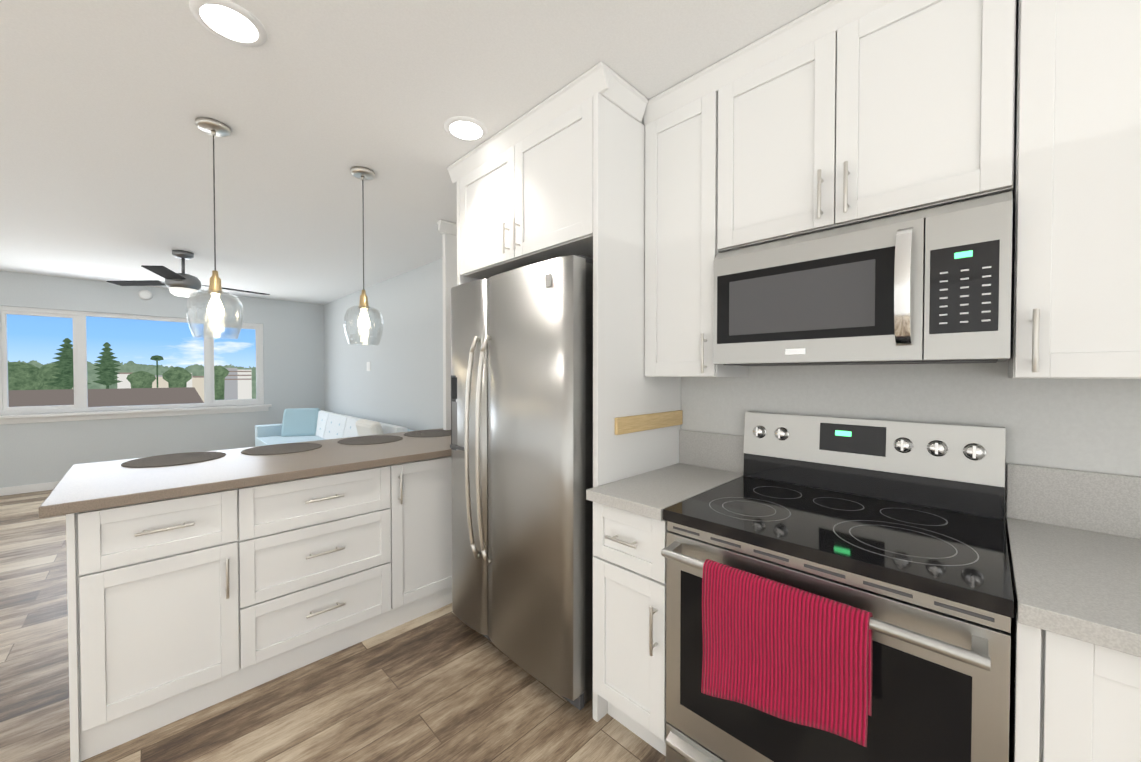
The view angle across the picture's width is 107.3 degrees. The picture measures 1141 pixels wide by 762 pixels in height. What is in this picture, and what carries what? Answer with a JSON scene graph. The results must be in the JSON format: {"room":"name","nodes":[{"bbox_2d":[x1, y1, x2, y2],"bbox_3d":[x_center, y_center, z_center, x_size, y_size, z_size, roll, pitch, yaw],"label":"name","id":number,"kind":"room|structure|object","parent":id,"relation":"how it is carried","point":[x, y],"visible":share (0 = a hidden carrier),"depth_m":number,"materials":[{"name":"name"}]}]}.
{"room":"kitchen","nodes":[
{"label":"kitchen","id":0,"kind":"room"},
{"bbox_2d":[0,271,324,487],"bbox_3d":[-6.173,0.025,4.832,0.150,2.480,6.230,1,1,45],"label":"wall","id":1,"kind":"structure","parent":0,"point":[293,371],"depth_m":5.48,"materials":[{"name":"paint"}]},
{"bbox_2d":[0,481,59,495],"bbox_3d":[-6.156,1.221,4.749,0.017,0.090,6.050,1,1,45],"label":"baseboard","id":2,"kind":"structure","parent":1,"relation":"attached to","point":[5,491],"depth_m":4.75,"materials":[{"name":"white wood"}]},
{"bbox_2d":[0,306,263,414],"bbox_3d":[-5.501,-0.240,5.492,0.070,1.210,2.420,1,1,45],"label":"window","id":3,"kind":"structure","parent":1,"relation":"in","point":[80,362],"depth_m":5.08,"materials":[{"name":"white"}]},
{"bbox_2d":[0,404,271,424],"bbox_3d":[-5.441,0.416,5.443,0.100,0.100,2.580,1,1,45],"label":"window sill","id":4,"kind":"structure","parent":1,"relation":"attached to","point":[48,417],"depth_m":5.27,"materials":[{"name":"white"}]},
{"bbox_2d":[138,290,152,299],"bbox_3d":[-5.463,-1.109,5.399,0.034,0.130,0.130,1,1,45],"label":"smoke detector","id":5,"kind":"object","parent":1,"relation":"attached to","point":[145,294],"visible":0.98,"depth_m":5.39,"materials":[{"name":"white plastic"}]},
{"bbox_2d":[0,490,665,761],"bbox_3d":[-2.692,1.360,1.298,10.100,0.080,6.380,1,1,45],"label":"floor","id":6,"kind":"structure","parent":0,"point":[444,684],"depth_m":1.70,"materials":[{"name":"brown wood"}]},
{"bbox_2d":[66,456,451,761],"bbox_3d":[-1.191,0.866,2.337,0.658,0.876,2.016,1,1,45],"label":"base cabinet","id":7,"kind":"object","parent":6,"relation":"on","point":[181,607],"visible":0.92,"depth_m":1.73,"materials":[{"name":"white wood"}]},
{"bbox_2d":[38,428,451,517],"bbox_3d":[-1.305,0.408,2.406,0.910,0.038,2.070,1,1,45],"label":"countertop","id":8,"kind":"structure","parent":7,"relation":"on","point":[83,487],"depth_m":1.85,"materials":[{"name":"beige stone"}]},
{"bbox_2d":[121,452,225,467],"bbox_3d":[-1.978,0.391,2.110,0.384,0.004,0.384,1,1,45],"label":"placemat","id":9,"kind":"object","parent":8,"relation":"on","point":[173,459],"visible":0.98,"depth_m":2.08,"materials":[{"name":"fabric"}]},
{"bbox_2d":[241,443,321,454],"bbox_3d":[-1.647,0.386,2.409,0.384,0.004,0.384,1,1,45],"label":"placemat","id":10,"kind":"object","parent":8,"relation":"on","point":[285,448],"visible":0.94,"depth_m":2.39,"materials":[{"name":"fabric"}]},
{"bbox_2d":[337,435,402,444],"bbox_3d":[-1.295,0.381,2.728,0.384,0.004,0.384,1,1,45],"label":"placemat","id":11,"kind":"object","parent":8,"relation":"on","point":[369,440],"visible":1,"depth_m":2.68,"materials":[{"name":"fabric"}]},
{"bbox_2d":[404,429,450,436],"bbox_3d":[-0.999,0.377,3.034,0.384,0.004,0.384,1,1,45],"label":"placemat","id":12,"kind":"object","parent":8,"relation":"on","point":[432,433],"visible":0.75,"depth_m":3.00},
{"bbox_2d":[437,219,456,429],"bbox_3d":[-0.877,-0.407,3.223,0.088,1.563,0.288,1,1,45],"label":"pilaster","id":13,"kind":"object","parent":8,"relation":"on","point":[447,230],"visible":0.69,"depth_m":3.18,"materials":[{"name":"white wood"}]},
{"bbox_2d":[255,408,413,446],"bbox_3d":[-2.940,0.825,5.090,3.400,0.872,0.970,1,1,45],"label":"sofa","id":14,"kind":"object","parent":6,"relation":"on","point":[303,424],"visible":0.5,"depth_m":5.76,"materials":[{"name":"blue fabric"}]},
{"bbox_2d":[450,254,592,709],"bbox_3d":[-0.110,0.406,2.117,0.905,1.802,0.762,1,1,45],"label":"fridge","id":15,"kind":"object","parent":6,"relation":"on","point":[521,445],"visible":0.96,"depth_m":1.74,"materials":[{"name":"silver metal"}]},
{"bbox_2d":[447,61,680,721],"bbox_3d":[-0.058,0.067,2.164,1.115,2.478,0.649,1,1,45],"label":"enclosure","id":16,"kind":"object","parent":6,"relation":"on","point":[560,173],"visible":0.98,"depth_m":1.75,"materials":[{"name":"white wood"}]},
{"bbox_2d":[615,410,682,434],"bbox_3d":[0.357,0.177,1.844,0.015,0.068,0.503,1,1,45],"label":"rail","id":17,"kind":"object","parent":16,"relation":"attached to","point":[632,424],"visible":1,"depth_m":1.81,"materials":[{"name":"beige wood"}]},
{"bbox_2d":[586,429,747,755],"bbox_3d":[0.409,0.777,1.688,0.321,1.074,0.685,1,1,45],"label":"base cabinet","id":18,"kind":"object","parent":6,"relation":"on","point":[630,530],"visible":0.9,"depth_m":1.50,"materials":[{"name":"white wood"}]},
{"bbox_2d":[661,411,1013,761],"bbox_3d":[0.780,0.729,1.283,0.764,1.182,0.728,1,1,45],"label":"range","id":19,"kind":"object","parent":6,"relation":"on","point":[929,588],"visible":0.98,"depth_m":1.16,"materials":[{"name":"silver metal"}]},
{"bbox_2d":[701,559,872,746],"bbox_3d":[0.513,0.685,1.044,0.380,0.364,0.059,1,1,45],"label":"dish towel","id":20,"kind":"object","parent":19,"relation":"hanging from","point":[786,652],"visible":1,"depth_m":1.01,"materials":[{"name":"fabric"}]},
{"bbox_2d":[1008,555,1140,761],"bbox_3d":[1.283,0.889,0.850,0.555,0.876,0.648,1,1,45],"label":"base cabinet","id":21,"kind":"object","parent":6,"relation":"on","point":[1070,701],"depth_m":0.76,"materials":[{"name":"white wood"}]},
{"bbox_2d":[1006,515,1140,658],"bbox_3d":[1.587,0.437,0.519,1.443,0.038,0.680,1,1,45],"label":"countertop","id":22,"kind":"structure","parent":21,"relation":"on","point":[1074,583],"depth_m":0.86,"materials":[{"name":"grey stone"}]},
{"bbox_2d":[324,258,442,430],"bbox_3d":[-2.286,0.018,5.261,4.770,2.480,0.150,1,1,45],"label":"wall","id":23,"kind":"structure","parent":0,"point":[400,383],"depth_m":4.95,"materials":[{"name":"paint"}]},
{"bbox_2d":[0,0,829,304],"bbox_3d":[-2.692,-1.170,1.259,10.100,0.020,6.380,1,1,45],"label":"ceiling","id":24,"kind":"structure","parent":0,"point":[110,150],"depth_m":1.83,"materials":[{"name":"paint"}]},
{"bbox_2d":[106,250,269,296],"bbox_3d":[-3.506,-0.993,3.937,1.216,0.413,1.182,1,1,45],"label":"ceiling fan","id":25,"kind":"object","parent":24,"relation":"hanging from","point":[182,284],"visible":0.98,"depth_m":3.87,"materials":[{"name":"grey"}]},
{"bbox_2d":[186,117,243,338],"bbox_3d":[-1.631,-0.683,1.925,0.204,0.970,0.204,1,1,45],"label":"pendant light","id":26,"kind":"object","parent":24,"relation":"hanging from","point":[214,128],"visible":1,"depth_m":1.92,"materials":[{"name":"clear glass"}]},
{"bbox_2d":[189,0,266,46],"bbox_3d":[-1.101,-1.156,1.358,0.196,0.010,0.196,1,1,45],"label":"recessed light","id":27,"kind":"object","parent":24,"relation":"in","point":[230,21],"visible":1,"depth_m":1.35,"materials":[{"name":"white"}]},
{"bbox_2d":[344,166,383,345],"bbox_3d":[-1.166,-0.690,2.366,0.204,0.970,0.204,1,1,45],"label":"pendant light","id":28,"kind":"object","parent":24,"relation":"hanging from","point":[362,174],"visible":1,"depth_m":2.35,"materials":[{"name":"clear glass"}]},
{"bbox_2d":[444,116,487,141],"bbox_3d":[-0.485,-1.165,1.952,0.196,0.010,0.196,1,1,45],"label":"recessed light","id":29,"kind":"object","parent":24,"relation":"in","point":[464,128],"visible":1,"depth_m":1.94,"materials":[{"name":"white"}]},
{"bbox_2d":[681,359,1140,530],"bbox_3d":[1.114,0.073,1.731,5.030,2.480,0.380,1,1,45],"label":"wall","id":30,"kind":"structure","parent":0,"point":[1092,425],"depth_m":1.33,"materials":[{"name":"paint"}]},
{"bbox_2d":[643,66,747,376],"bbox_3d":[0.563,-0.592,1.776,0.384,1.148,0.313,1,1,45],"label":"upper cabinet","id":31,"kind":"object","parent":30,"relation":"attached to","point":[679,258],"depth_m":1.69,"materials":[{"name":"white wood"}]},
{"bbox_2d":[711,0,974,251],"bbox_3d":[0.929,-0.823,1.409,0.766,0.673,0.313,1,1,45],"label":"upper cabinet","id":32,"kind":"object","parent":30,"relation":"attached to","point":[831,114],"depth_m":1.28,"materials":[{"name":"white wood"}]},
{"bbox_2d":[713,191,1012,365],"bbox_3d":[0.898,-0.266,1.387,0.762,0.418,0.402,1,1,45],"label":"over-the-range microwave","id":33,"kind":"object","parent":32,"relation":"attached to","point":[930,286],"visible":1,"depth_m":1.21,"materials":[{"name":"silver metal"}]},
{"bbox_2d":[971,0,1140,378],"bbox_3d":[1.310,-0.580,1.036,0.424,1.148,0.313,1,1,45],"label":"upper cabinet","id":34,"kind":"object","parent":30,"relation":"attached to","point":[1056,114],"depth_m":0.98,"materials":[{"name":"white wood"}]},
{"bbox_2d":[1006,463,1140,538],"bbox_3d":[1.820,0.334,0.752,1.443,0.160,0.020,1,1,45],"label":"backsplash","id":35,"kind":"structure","parent":30,"relation":"attached to","point":[1088,500],"depth_m":1.16,"materials":[{"name":"grey stone"}]},
{"label":"outside","id":36,"kind":"structure","parent":0,"visible":0},
{"bbox_2d":[8,387,203,406],"bbox_3d":[-15.215,3.749,5.886,8.000,7.000,14.920,1,1,45],"label":"roof","id":37,"kind":"structure","parent":36,"point":[121,397],"depth_m":9.11,"materials":[{"name":"brown"}]},
{"bbox_2d":[7,314,255,398],"bbox_3d":[-19.510,-7.013,22.700,0.001,28.000,85.000,1,1,45],"label":"sky","id":38,"kind":"structure","parent":36,"point":[135,344],"depth_m":20.69,"materials":[{"name":"blue"}]},
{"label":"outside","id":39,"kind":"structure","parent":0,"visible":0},
{"bbox_2d":[8,338,228,399],"bbox_3d":[-15.973,2.957,15.011,4.851,8.600,6.438,1,1,45],"label":"trees","id":40,"kind":"object","parent":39,"point":[58,375],"visible":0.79,"depth_m":13.52,"materials":[{"name":"green plant"}]},
{"bbox_2d":[72,368,251,401],"bbox_3d":[-18.572,3.219,18.761,3.100,7.660,6.900,1,1,45],"label":"buildings","id":41,"kind":"structure","parent":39,"point":[238,384],"depth_m":20.23}
]}

